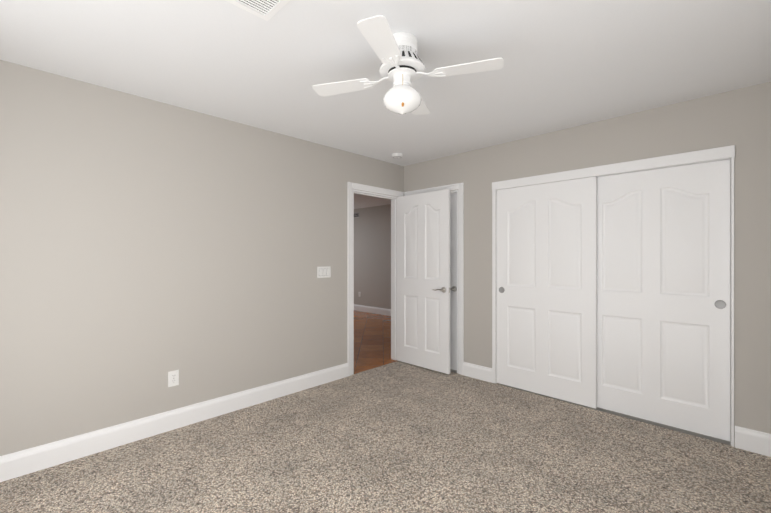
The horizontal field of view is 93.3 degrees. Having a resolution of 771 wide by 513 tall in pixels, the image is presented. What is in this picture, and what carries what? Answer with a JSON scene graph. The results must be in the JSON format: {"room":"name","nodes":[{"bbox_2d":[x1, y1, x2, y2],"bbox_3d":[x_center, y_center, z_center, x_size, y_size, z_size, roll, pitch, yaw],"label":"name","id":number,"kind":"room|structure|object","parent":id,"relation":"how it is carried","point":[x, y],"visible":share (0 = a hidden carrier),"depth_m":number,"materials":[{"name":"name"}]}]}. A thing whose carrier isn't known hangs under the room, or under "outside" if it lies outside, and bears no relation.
{"room":"empty bedroom","nodes":[
{"label":"empty bedroom","id":0,"kind":"room"},
{"bbox_2d":[0,60,403,455],"bbox_3d":[-0.442,0.080,4.011,0.120,2.440,6.640,0,0,44],"label":"wall","id":1,"kind":"structure","parent":0,"point":[147,245],"depth_m":2.64,"materials":[{"name":"paint"}]},
{"bbox_2d":[168,370,178,386],"bbox_3d":[-1.597,0.921,2.746,0.007,0.116,0.072,0,0,44],"label":"electrical outlet plate","id":2,"kind":"object","parent":1,"relation":"attached to","point":[173,378],"visible":1,"depth_m":2.74,"materials":[{"name":"white plastic"}]},
{"bbox_2d":[0,363,347,481],"bbox_3d":[-1.509,1.228,2.829,0.015,0.145,3.155,0,0,44],"label":"baseboard","id":3,"kind":"structure","parent":1,"relation":"attached to","point":[28,461],"depth_m":2.62,"materials":[{"name":"white wood"}]},
{"bbox_2d":[317,266,330,277],"bbox_3d":[-0.627,0.160,3.731,0.010,0.116,0.166,0,0,44],"label":"switch plate","id":4,"kind":"object","parent":1,"relation":"attached to","point":[323,271],"visible":1,"depth_m":3.73,"materials":[{"name":"white plastic"}]},
{"bbox_2d":[347,182,463,375],"bbox_3d":[0.216,0.245,4.066,1.017,2.110,1.040,0,0,44],"label":"door frame","id":5,"kind":"structure","parent":1,"relation":"attached to","point":[393,277],"depth_m":4.02,"materials":[{"name":"white wood"}]},
{"bbox_2d":[397,189,449,373],"bbox_3d":[0.428,0.275,4.260,0.769,2.025,0.161,0,0,44],"label":"open door","id":6,"kind":"structure","parent":1,"relation":"in","point":[423,280],"depth_m":4.21,"materials":[{"name":"white wood"}]},
{"bbox_2d":[354,204,390,308],"bbox_3d":[-0.012,0.077,8.159,5.080,2.440,0.120,0,0,44],"label":"wall","id":7,"kind":"structure","parent":0,"point":[372,255],"depth_m":8.32,"materials":[{"name":"paint"}]},
{"bbox_2d":[354,304,390,315],"bbox_3d":[-0.059,1.225,8.112,5.080,0.145,0.015,0,0,44],"label":"baseboard","id":8,"kind":"structure","parent":7,"relation":"attached to","point":[375,310],"depth_m":8.32,"materials":[{"name":"white wood"}]},
{"bbox_2d":[354,310,396,373],"bbox_3d":[-1.869,1.323,6.185,5.200,0.050,5.300,0,0,44],"label":"floor","id":9,"kind":"structure","parent":0,"point":[372,340],"depth_m":5.56,"materials":[{"name":"brown wood"}]},
{"bbox_2d":[0,361,770,512],"bbox_3d":[0.114,1.326,1.853,3.700,0.050,4.100,0,0,44],"label":"floor carpet","id":10,"kind":"object","parent":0,"point":[398,437],"visible":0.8,"depth_m":2.29,"materials":[{"name":"beige carpet"}]},
{"bbox_2d":[0,0,770,208],"bbox_3d":[-0.934,-1.180,4.409,9.020,0.080,6.520,0,0,44],"label":"ceiling","id":11,"kind":"structure","parent":0,"point":[570,63],"depth_m":2.09,"materials":[{"name":"paint"}]},
{"bbox_2d":[226,0,289,20],"bbox_3d":[-0.565,-1.127,1.503,0.360,0.036,0.360,0,0,44],"label":"ceiling vent","id":12,"kind":"object","parent":11,"relation":"in","point":[266,10],"visible":0.98,"depth_m":1.65,"materials":[{"name":"grey metal"}]},
{"bbox_2d":[391,153,402,158],"bbox_3d":[0.130,-1.120,4.065,0.128,0.040,0.128,0,0,44],"label":"smoke detector","id":13,"kind":"object","parent":11,"relation":"attached to","point":[396,155],"visible":1,"depth_m":4.02,"materials":[{"name":"grey plastic"}]},
{"bbox_2d":[312,15,503,114],"bbox_3d":[0.089,-0.946,1.926,0.783,0.385,0.783,0,0,-27],"label":"fan","id":14,"kind":"object","parent":11,"relation":"hanging from","point":[402,67],"visible":1,"depth_m":1.85,"materials":[{"name":"white plastic"}]},
{"bbox_2d":[404,82,770,446],"bbox_3d":[1.636,0.080,3.316,3.820,2.440,0.120,0,0,44],"label":"wall","id":15,"kind":"structure","parent":0,"point":[740,119],"depth_m":2.71,"materials":[{"name":"paint"}]},
{"bbox_2d":[450,193,456,369],"bbox_3d":[0.574,0.275,4.318,0.678,2.025,0.098,0,0,44],"label":"back door","id":16,"kind":"structure","parent":15,"relation":"in","point":[453,281],"depth_m":4.14,"materials":[{"name":"white wood"}]},
{"bbox_2d":[463,362,491,382],"bbox_3d":[0.975,1.227,3.871,0.350,0.145,0.015,0,0,44],"label":"baseboard","id":17,"kind":"structure","parent":15,"relation":"attached to","point":[475,371],"depth_m":3.86,"materials":[{"name":"white wood"}]},
{"bbox_2d":[497,176,596,408],"bbox_3d":[1.476,0.307,3.425,0.905,1.975,0.038,0,0,44],"label":"closet door","id":18,"kind":"structure","parent":15,"relation":"in","point":[546,289],"depth_m":3.37,"materials":[{"name":"white wood"}]},
{"bbox_2d":[492,145,734,446],"bbox_3d":[1.782,0.270,3.158,1.801,2.060,0.140,0,0,44],"label":"trim","id":19,"kind":"structure","parent":15,"relation":"attached to","point":[701,156],"depth_m":2.92,"materials":[{"name":"white wood"}]},
{"bbox_2d":[597,159,730,440],"bbox_3d":[2.100,0.307,2.875,0.905,1.975,0.038,0,0,44],"label":"closet door","id":20,"kind":"structure","parent":15,"relation":"in","point":[663,294],"depth_m":2.79,"materials":[{"name":"white wood"}]},
{"bbox_2d":[735,426,770,456],"bbox_3d":[2.610,1.228,2.263,0.634,0.145,0.015,0,0,44],"label":"baseboard","id":21,"kind":"structure","parent":15,"relation":"attached to","point":[759,442],"depth_m":2.42,"materials":[{"name":"white wood"}]},
{"bbox_2d":[450,353,730,444],"bbox_3d":[1.916,0.080,3.601,3.820,2.540,0.680,0,0,44],"label":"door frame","id":22,"kind":"structure","parent":0,"point":[665,426],"depth_m":2.95,"materials":[{"name":"paint"}]}
]}

